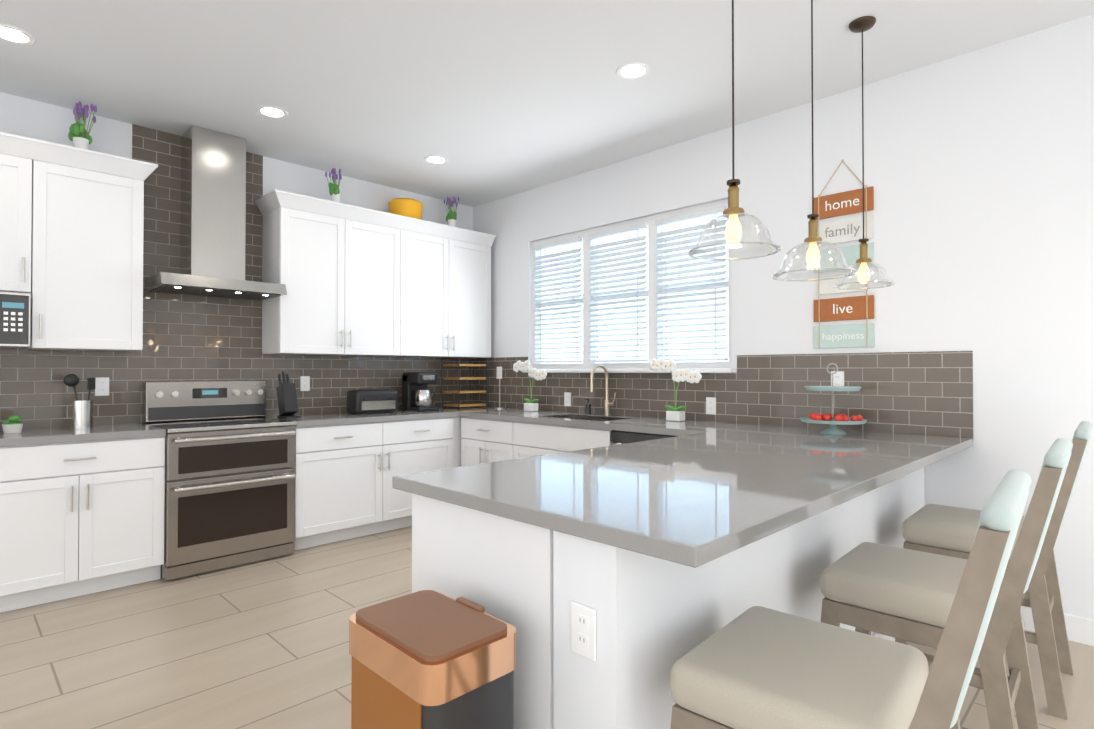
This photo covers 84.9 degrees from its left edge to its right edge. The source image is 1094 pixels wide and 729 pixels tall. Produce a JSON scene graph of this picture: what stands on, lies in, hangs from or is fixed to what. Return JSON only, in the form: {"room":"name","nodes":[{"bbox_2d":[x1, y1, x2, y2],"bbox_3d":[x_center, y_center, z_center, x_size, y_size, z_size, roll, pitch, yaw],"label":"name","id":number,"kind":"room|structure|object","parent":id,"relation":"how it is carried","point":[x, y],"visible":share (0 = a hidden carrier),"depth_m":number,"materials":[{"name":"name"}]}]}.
{"room":"kitchen","nodes":[
{"label":"kitchen","id":0,"kind":"room"},
{"bbox_2d":[0,92,471,243],"bbox_3d":[-3.131,-0.154,3.725,0.150,2.910,6.540,-1,-1,45],"label":"wall","id":1,"kind":"structure","parent":0,"point":[21,116],"depth_m":4.61,"materials":[{"name":"white paint"}]},
{"bbox_2d":[0,135,15,291],"bbox_3d":[-3.284,-0.823,3.209,0.350,0.835,0.762,-1,-1,45],"label":"upper cabinet","id":2,"kind":"object","parent":1,"relation":"attached to","point":[7,142],"depth_m":3.28,"materials":[{"name":"white wood"}]},
{"bbox_2d":[12,139,147,351],"bbox_3d":[-2.848,-0.663,3.643,0.350,1.145,0.590,-1,-1,45],"label":"upper cabinet","id":3,"kind":"object","parent":1,"relation":"attached to","point":[71,237],"depth_m":3.51,"materials":[{"name":"white wood"}]},
{"bbox_2d":[0,291,30,348],"bbox_3d":[-3.271,-0.248,3.189,0.387,0.300,0.756,-1,-1,45],"label":"microwave","id":4,"kind":"object","parent":3,"relation":"in","point":[15,320],"visible":1,"depth_m":3.28,"materials":[{"name":"silver metal"}]},
{"bbox_2d":[68,101,96,149],"bbox_3d":[-2.831,-1.428,3.643,0.144,0.352,0.136,-1,-1,45],"label":"lavender","id":5,"kind":"object","parent":3,"relation":"on","point":[79,136],"visible":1,"depth_m":3.62,"materials":[{"name":"plant"}]},
{"bbox_2d":[132,124,262,350],"bbox_3d":[-2.474,-0.853,4.278,0.001,1.500,0.836,-1,-1,45],"label":"wall tile","id":6,"kind":"structure","parent":1,"relation":"attached to","point":[181,321],"depth_m":4.17,"materials":[{"name":"grey tile"}]},
{"bbox_2d":[143,125,286,299],"bbox_3d":[-2.274,-1.044,4.125,0.488,1.113,0.762,-1,-1,45],"label":"range hood","id":7,"kind":"object","parent":1,"relation":"attached to","point":[213,215],"visible":1,"depth_m":4.09,"materials":[{"name":"silver metal"}]},
{"bbox_2d":[0,348,472,429],"bbox_3d":[-2.368,0.153,4.373,0.001,0.510,4.600,-1,-1,45],"label":"wall tile","id":8,"kind":"structure","parent":1,"relation":"attached to","point":[36,391],"depth_m":4.15,"materials":[{"name":"grey tile"}]},
{"bbox_2d":[95,377,108,395],"bbox_3d":[-2.873,0.143,3.860,0.008,0.118,0.075,-1,-1,45],"label":"electrical outlet","id":9,"kind":"object","parent":8,"relation":"attached to","point":[101,386],"visible":0.94,"depth_m":3.86,"materials":[{"name":"white plastic"}]},
{"bbox_2d":[300,376,309,390],"bbox_3d":[-1.940,0.153,4.794,0.008,0.118,0.075,-1,-1,45],"label":"electrical outlet","id":10,"kind":"object","parent":8,"relation":"attached to","point":[304,383],"visible":1,"depth_m":4.79,"materials":[{"name":"white plastic"}]},
{"bbox_2d":[258,193,409,356],"bbox_3d":[-1.681,-0.650,4.812,0.350,1.145,1.046,-1,-1,45],"label":"upper cabinet","id":11,"kind":"object","parent":1,"relation":"attached to","point":[358,281],"depth_m":4.61,"materials":[{"name":"white wood"}]},
{"bbox_2d":[325,168,341,202],"bbox_3d":[-1.706,-1.413,4.777,0.142,0.347,0.123,-1,-1,45],"label":"lavender","id":12,"kind":"object","parent":11,"relation":"on","point":[334,192],"visible":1,"depth_m":4.76,"materials":[{"name":"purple plant"}]},
{"bbox_2d":[388,198,422,219],"bbox_3d":[-1.240,-1.346,5.243,0.300,0.225,0.300,-1,-1,45],"label":"canister","id":13,"kind":"object","parent":11,"relation":"on","point":[409,207],"visible":0.79,"depth_m":5.12,"materials":[{"name":"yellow ceramic"}]},
{"bbox_2d":[410,221,493,357],"bbox_3d":[-1.026,-0.642,5.468,0.350,1.145,1.046,-1,-1,45],"label":"upper cabinet","id":14,"kind":"object","parent":1,"relation":"attached to","point":[450,269],"depth_m":5.37,"materials":[{"name":"white wood"}]},
{"bbox_2d":[444,197,458,226],"bbox_3d":[-0.888,-1.406,5.593,0.129,0.352,0.149,-1,-1,45],"label":"lavender","id":15,"kind":"object","parent":14,"relation":"on","point":[451,217],"visible":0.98,"depth_m":5.58,"materials":[{"name":"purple plant"}]},
{"bbox_2d":[0,526,1093,728],"bbox_3d":[-0.388,1.271,0.972,7.900,0.001,6.900,-1,-1,45],"label":"floor","id":16,"kind":"structure","parent":0,"point":[263,644],"depth_m":2.68,"materials":[{"name":"tile"}]},
{"bbox_2d":[0,436,164,612],"bbox_3d":[-2.808,0.861,3.470,0.628,0.872,0.876,-1,-1,45],"label":"base cabinet","id":17,"kind":"object","parent":16,"relation":"on","point":[81,518],"visible":1,"depth_m":3.26,"materials":[{"name":"white wood"}]},
{"bbox_2d":[0,423,165,446],"bbox_3d":[-3.063,0.401,3.209,0.643,0.040,1.614,-1,-1,45],"label":"countertop","id":18,"kind":"structure","parent":17,"relation":"on","point":[28,436],"depth_m":3.36,"materials":[{"name":"stone"}]},
{"bbox_2d":[2,415,22,432],"bbox_3d":[-2.978,0.332,3.332,0.108,0.099,0.090,-1,-1,45],"label":"potted plant","id":19,"kind":"object","parent":18,"relation":"on","point":[12,424],"visible":1,"depth_m":3.31,"materials":[{"name":"white ceramic"}]},
{"bbox_2d":[63,374,94,429],"bbox_3d":[-2.776,0.220,3.548,0.112,0.328,0.145,-1,-1,45],"label":"utensil holder","id":20,"kind":"object","parent":18,"relation":"on","point":[82,414],"visible":1,"depth_m":3.53,"materials":[{"name":"silver metal"}]},
{"bbox_2d":[142,380,296,580],"bbox_3d":[-2.197,0.705,4.028,0.706,1.180,0.766,-1,-1,45],"label":"range","id":21,"kind":"object","parent":16,"relation":"on","point":[229,500],"visible":1,"depth_m":3.86,"materials":[{"name":"metal"}]},
{"bbox_2d":[294,421,393,550],"bbox_3d":[-1.695,0.873,4.585,0.628,0.872,0.725,-1,-1,45],"label":"base cabinet","id":22,"kind":"object","parent":16,"relation":"on","point":[344,475],"depth_m":4.36,"materials":[{"name":"white wood"}]},
{"bbox_2d":[265,407,459,426],"bbox_3d":[-1.459,0.418,4.804,0.660,0.040,1.362,-1,-1,45],"label":"countertop","id":23,"kind":"structure","parent":22,"relation":"on","point":[320,419],"depth_m":4.64,"materials":[{"name":"stone"}]},
{"bbox_2d":[276,371,300,418],"bbox_3d":[-1.906,0.221,4.399,0.204,0.344,0.100,-1,-1,45],"label":"knife block","id":24,"kind":"object","parent":23,"relation":"on","point":[287,400],"visible":1,"depth_m":4.37,"materials":[{"name":"grey plastic"}]},
{"bbox_2d":[347,389,397,414],"bbox_3d":[-1.421,0.301,4.888,0.210,0.194,0.380,-1,-1,45],"label":"toaster","id":25,"kind":"object","parent":23,"relation":"on","point":[359,402],"visible":1,"depth_m":4.80,"materials":[{"name":"grey plastic"}]},
{"bbox_2d":[402,372,438,411],"bbox_3d":[-1.102,0.235,5.240,0.275,0.335,0.226,-1,-1,45],"label":"coffee maker","id":26,"kind":"object","parent":23,"relation":"on","point":[416,395],"visible":1,"depth_m":5.17,"materials":[{"name":"grey plastic"}]},
{"bbox_2d":[394,417,457,529],"bbox_3d":[-1.267,0.878,5.014,0.628,0.872,0.726,-1,-1,45],"label":"base cabinet","id":27,"kind":"object","parent":16,"relation":"on","point":[430,444],"depth_m":4.82,"materials":[{"name":"white wood"}]},
{"bbox_2d":[349,590,515,728],"bbox_3d":[-0.297,0.945,1.448,0.380,0.659,0.302,-1,-1,45],"label":"trash can","id":28,"kind":"object","parent":16,"relation":"on","point":[427,659],"visible":1,"depth_m":1.37,"materials":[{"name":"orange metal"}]},
{"bbox_2d":[458,416,462,466],"bbox_3d":[-0.789,0.883,5.492,0.628,0.872,0.746,-1,-1,45],"label":"base cabinet","id":29,"kind":"object","parent":16,"relation":"on","point":[459,418],"depth_m":5.12,"materials":[{"name":"white wood"}]},
{"bbox_2d":[412,493,552,728],"bbox_3d":[0.045,0.844,1.971,0.628,0.872,0.737,-1,-1,45],"label":"base cabinet","id":30,"kind":"object","parent":16,"relation":"on","point":[498,567],"visible":0.27,"depth_m":1.59,"materials":[{"name":"white wood"}]},
{"bbox_2d":[392,430,947,567],"bbox_3d":[0.604,0.390,2.280,1.130,0.040,2.020,-1,-1,45],"label":"countertop","id":31,"kind":"structure","parent":30,"relation":"on","point":[694,493],"depth_m":1.82,"materials":[{"name":"stone"}]},
{"bbox_2d":[461,417,576,465],"bbox_3d":[-0.254,0.878,5.045,0.721,0.872,0.628,-1,-1,45],"label":"base cabinet","id":32,"kind":"object","parent":16,"relation":"on","point":[486,440],"depth_m":4.65,"materials":[{"name":"white wood"}]},
{"bbox_2d":[460,406,491,409],"bbox_3d":[-0.744,0.426,5.519,0.660,0.040,0.360,-1,-1,45],"label":"countertop","id":33,"kind":"structure","parent":32,"relation":"on","point":[476,407],"depth_m":5.52,"materials":[{"name":"stone"}]},
{"bbox_2d":[440,407,972,456],"bbox_3d":[0.491,0.413,4.295,4.138,0.040,0.643,-1,-1,45],"label":"countertop","id":34,"kind":"structure","parent":32,"relation":"on","point":[652,425],"depth_m":3.79,"materials":[{"name":"stone"}]},
{"bbox_2d":[441,358,488,408],"bbox_3d":[-0.778,0.177,5.654,0.282,0.460,0.352,-1,-1,45],"label":"wine rack","id":35,"kind":"object","parent":34,"relation":"on","point":[458,391],"visible":1,"depth_m":5.59,"materials":[{"name":"brown wood"}]},
{"bbox_2d":[495,367,504,408],"bbox_3d":[-0.434,0.213,5.495,0.090,0.385,0.090,-1,-1,45],"label":"paper towel holder","id":36,"kind":"object","parent":34,"relation":"on","point":[499,373],"visible":1,"depth_m":5.49,"materials":[{"name":"silver metal"}]},
{"bbox_2d":[513,360,546,410],"bbox_3d":[-0.136,0.179,5.154,0.425,0.445,0.080,-1,-1,45],"label":"orchid","id":37,"kind":"object","parent":34,"relation":"on","point":[536,374],"visible":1,"depth_m":5.13,"materials":[{"name":"white plant"}]},
{"bbox_2d":[540,414,633,420],"bbox_3d":[0.284,0.504,4.484,0.677,0.211,0.387,-1,-1,45],"label":"sink","id":38,"kind":"object","parent":34,"relation":"in","point":[586,417],"visible":0.04,"depth_m":4.70,"materials":[{"name":"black metal"}]},
{"bbox_2d":[584,399,590,413],"bbox_3d":[0.323,0.335,4.781,0.044,0.124,0.062,-1,-1,45],"label":"soap dispenser","id":39,"kind":"object","parent":34,"relation":"on","point":[588,408],"visible":1,"depth_m":4.77,"materials":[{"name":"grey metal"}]},
{"bbox_2d":[590,364,615,414],"bbox_3d":[0.431,0.195,4.592,0.121,0.400,0.226,-1,-1,45],"label":"faucet","id":40,"kind":"object","parent":34,"relation":"on","point":[607,403],"visible":1,"depth_m":4.65,"materials":[{"name":"beige"}]},
{"bbox_2d":[649,358,701,421],"bbox_3d":[0.890,0.170,4.130,0.425,0.440,0.080,-1,-1,45],"label":"orchid","id":41,"kind":"object","parent":34,"relation":"on","point":[677,414],"visible":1,"depth_m":4.11,"materials":[{"name":"white plant"}]},
{"bbox_2d":[800,363,866,434],"bbox_3d":[1.583,0.186,3.312,0.340,0.390,0.340,-1,-1,45],"label":"tiered tray","id":42,"kind":"object","parent":34,"relation":"on","point":[832,420],"visible":1,"depth_m":3.25,"materials":[{"name":"teal"}]},
{"bbox_2d":[611,430,675,445],"bbox_3d":[0.836,0.867,3.928,0.596,0.869,0.667,-1,-1,45],"label":"dishwasher","id":43,"kind":"object","parent":16,"relation":"on","point":[620,437],"visible":0.12,"depth_m":3.81,"materials":[{"name":"grey metal"}]},
{"bbox_2d":[670,469,1031,728],"bbox_3d":[0.619,0.746,1.271,0.630,1.055,0.464,-1,-1,41],"label":"stool","id":44,"kind":"object","parent":16,"relation":"on","point":[757,667],"visible":1,"depth_m":1.18,"materials":[{"name":"fabric"}]},
{"bbox_2d":[820,438,1072,728],"bbox_3d":[1.221,0.753,1.868,0.630,1.055,0.464,-1,-1,43],"label":"stool","id":45,"kind":"object","parent":16,"relation":"on","point":[895,592],"visible":0.69,"depth_m":1.75,"materials":[{"name":"fabric"}]},
{"bbox_2d":[895,421,1093,719],"bbox_3d":[1.857,0.760,2.497,0.630,1.055,0.464,-1,-1,43],"label":"stool","id":46,"kind":"object","parent":16,"relation":"on","point":[950,531],"visible":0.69,"depth_m":2.35,"materials":[{"name":"fabric"}]},
{"bbox_2d":[0,0,1093,206],"bbox_3d":[-0.388,-1.689,1.004,7.900,0.100,6.900,-1,-1,45],"label":"ceiling","id":47,"kind":"structure","parent":0,"point":[491,100],"depth_m":3.25,"materials":[{"name":"white paint"}]},
{"bbox_2d":[0,24,35,44],"bbox_3d":[-2.624,-1.614,2.925,0.190,0.006,0.190,-1,-1,45],"label":"recessed light","id":48,"kind":"object","parent":47,"relation":"in","point":[12,34],"visible":1,"depth_m":2.94,"materials":[{"name":"white"}]},
{"bbox_2d":[256,105,287,118],"bbox_3d":[-1.748,-1.604,3.803,0.190,0.006,0.190,-1,-1,45],"label":"recessed light","id":49,"kind":"object","parent":47,"relation":"in","point":[268,111],"visible":1,"depth_m":3.80,"materials":[{"name":"white plastic"}]},
{"bbox_2d":[424,155,447,163],"bbox_3d":[-0.865,-1.595,4.659,0.190,0.006,0.190,-1,-1,45],"label":"recessed light","id":50,"kind":"object","parent":47,"relation":"in","point":[434,159],"visible":0.98,"depth_m":4.65,"materials":[{"name":"white"}]},
{"bbox_2d":[616,62,650,79],"bbox_3d":[0.472,-1.610,3.281,0.190,0.006,0.190,-1,-1,45],"label":"recessed light","id":51,"kind":"object","parent":47,"relation":"in","point":[633,70],"visible":1,"depth_m":3.27,"materials":[{"name":"white plastic"}]},
{"bbox_2d":[688,0,781,260],"bbox_3d":[0.601,-0.994,1.931,0.288,1.267,0.288,-1,-1,45],"label":"pendant light","id":52,"kind":"object","parent":47,"relation":"hanging from","point":[733,212],"visible":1,"depth_m":1.91,"materials":[{"name":"clear glass"}]},
{"bbox_2d":[771,0,856,280],"bbox_3d":[1.064,-0.989,2.394,0.314,1.268,0.314,-1,-1,45],"label":"pendant light","id":53,"kind":"object","parent":47,"relation":"hanging from","point":[813,241],"visible":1,"depth_m":2.37,"materials":[{"name":"clear glass"}]},
{"bbox_2d":[833,16,895,289],"bbox_3d":[1.495,-0.994,2.826,0.262,1.247,0.262,-1,-1,45],"label":"pendant light","id":54,"kind":"object","parent":47,"relation":"hanging from","point":[862,25],"visible":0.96,"depth_m":2.81,"materials":[{"name":"clear glass"}]},
{"bbox_2d":[553,468,924,728],"bbox_3d":[1.025,0.849,2.348,0.198,0.873,2.658,-1,-1,45],"label":"wall","id":55,"kind":"structure","parent":0,"point":[657,619],"depth_m":1.48,"materials":[{"name":"white paint"}]},
{"bbox_2d":[571,601,595,660],"bbox_3d":[0.085,0.625,1.403,0.075,0.118,0.008,-1,-1,45],"label":"electrical outlet","id":56,"kind":"object","parent":55,"relation":"attached to","point":[583,630],"visible":1,"depth_m":1.40,"materials":[{"name":"white plastic"}]},
{"bbox_2d":[874,633,894,641],"bbox_3d":[1.104,1.225,2.266,0.012,0.120,2.640,-1,-1,45],"label":"baseboard","id":57,"kind":"structure","parent":55,"relation":"attached to","point":[877,634],"depth_m":2.66,"materials":[{"name":"white"}]},
{"bbox_2d":[472,14,1093,619],"bbox_3d":[1.996,-0.158,3.376,7.900,2.910,0.150,-1,-1,45],"label":"wall","id":58,"kind":"structure","parent":0,"point":[978,170],"depth_m":3.15,"materials":[{"name":"white paint"}]},
{"bbox_2d":[473,357,527,408],"bbox_3d":[-0.459,0.178,5.711,0.820,0.490,0.001,-1,-1,45],"label":"wall tile","id":59,"kind":"structure","parent":58,"relation":"attached to","point":[513,389],"depth_m":5.67,"materials":[{"name":"grey tile"}]},
{"bbox_2d":[522,368,735,372],"bbox_3d":[0.556,0.050,4.741,2.050,0.030,0.170,-1,-1,45],"label":"window sill","id":60,"kind":"structure","parent":58,"relation":"attached to","point":[728,370],"depth_m":4.57,"materials":[{"name":"white wood"}]},
{"bbox_2d":[532,199,731,368],"bbox_3d":[0.591,-0.547,4.783,1.990,1.160,0.070,-1,-1,45],"label":"window","id":61,"kind":"structure","parent":58,"relation":"in","point":[654,230],"depth_m":4.61,"materials":[{"name":"white wood"}]},
{"bbox_2d":[532,205,727,362],"bbox_3d":[0.554,-0.549,4.745,1.888,1.059,0.049,-1,-1,45],"label":"window blinds","id":62,"kind":"object","parent":61,"relation":"attached to","point":[714,211],"visible":0.94,"depth_m":4.63,"materials":[{"name":"white plastic"}]},
{"bbox_2d":[528,373,736,422],"bbox_3d":[0.549,0.240,4.703,2.030,0.345,0.001,-1,-1,45],"label":"wall tile","id":63,"kind":"structure","parent":58,"relation":"attached to","point":[645,394],"depth_m":4.54,"materials":[{"name":"grey tile"}]},
{"bbox_2d":[564,392,570,406],"bbox_3d":[0.174,0.296,5.070,0.075,0.118,0.008,-1,-1,45],"label":"electrical outlet","id":64,"kind":"object","parent":63,"relation":"attached to","point":[567,398],"visible":1,"depth_m":5.07,"materials":[{"name":"white plastic"}]},
{"bbox_2d":[706,397,715,414],"bbox_3d":[1.129,0.286,4.116,0.075,0.118,0.008,-1,-1,45],"label":"electrical outlet","id":65,"kind":"object","parent":63,"relation":"attached to","point":[710,405],"visible":1,"depth_m":4.11,"materials":[{"name":"white plastic"}]},
{"bbox_2d":[813,159,874,348],"bbox_3d":[1.739,-0.653,3.516,0.335,1.114,0.021,-1,-1,45],"label":"hanging sign","id":66,"kind":"object","parent":58,"relation":"attached to","point":[862,307],"visible":0.67,"depth_m":3.50,"materials":[{"name":"multicoloured wood"}]},
{"bbox_2d":[825,199,858,210],"bbox_3d":[1.736,-0.949,3.515,0.188,0.059,0.002,-1,-1,45],"label":"sign","id":67,"kind":"object","parent":66,"relation":"attached to","point":[826,204],"visible":1,"depth_m":3.52,"materials":[{"name":"white paint"}]},
{"bbox_2d":[825,224,859,237],"bbox_3d":[1.735,-0.780,3.514,0.197,0.078,0.002,-1,-1,45],"label":"family sign","id":68,"kind":"object","parent":66,"relation":"attached to","point":[832,233],"visible":1,"depth_m":3.50,"materials":[{"name":"grey"}]},
{"bbox_2d":[833,304,851,313],"bbox_3d":[1.736,-0.329,3.508,0.107,0.059,0.002,-1,-1,45],"label":"sign","id":69,"kind":"object","parent":66,"relation":"attached to","point":[847,309],"visible":1,"depth_m":3.52,"materials":[{"name":"white paint"}]},
{"bbox_2d":[823,333,863,341],"bbox_3d":[1.735,-0.162,3.506,0.228,0.055,0.002,-1,-1,45],"label":"lettering","id":70,"kind":"object","parent":66,"relation":"attached to","point":[841,336],"visible":1,"depth_m":3.51,"materials":[{"name":"white paint"}]},
{"bbox_2d":[737,351,972,438],"bbox_3d":[1.727,0.167,3.528,1.300,0.465,0.001,-1,-1,45],"label":"wall tile","id":71,"kind":"structure","parent":58,"relation":"attached to","point":[923,393],"depth_m":3.41,"materials":[{"name":"grey tile"}]},
{"bbox_2d":[831,371,843,385],"bbox_3d":[1.717,0.099,3.532,0.075,0.118,0.008,-1,-1,45],"label":"electrical outlet","id":72,"kind":"object","parent":71,"relation":"attached to","point":[838,378],"visible":0.73,"depth_m":3.53,"materials":[{"name":"white plastic"}]},
{"bbox_2d":[1021,606,1093,646],"bbox_3d":[3.413,1.220,1.829,3.430,0.120,0.014,-1,-1,45],"label":"baseboard","id":73,"kind":"structure","parent":58,"relation":"attached to","point":[1079,629],"depth_m":2.78,"materials":[{"name":"white"}]},
{"label":"outside","id":74,"kind":"structure","parent":0,"visible":0},
{"bbox_2d":[541,213,727,363],"bbox_3d":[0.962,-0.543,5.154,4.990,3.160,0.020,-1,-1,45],"label":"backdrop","id":75,"kind":"structure","parent":74,"point":[671,226],"depth_m":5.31,"materials":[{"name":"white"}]}
]}

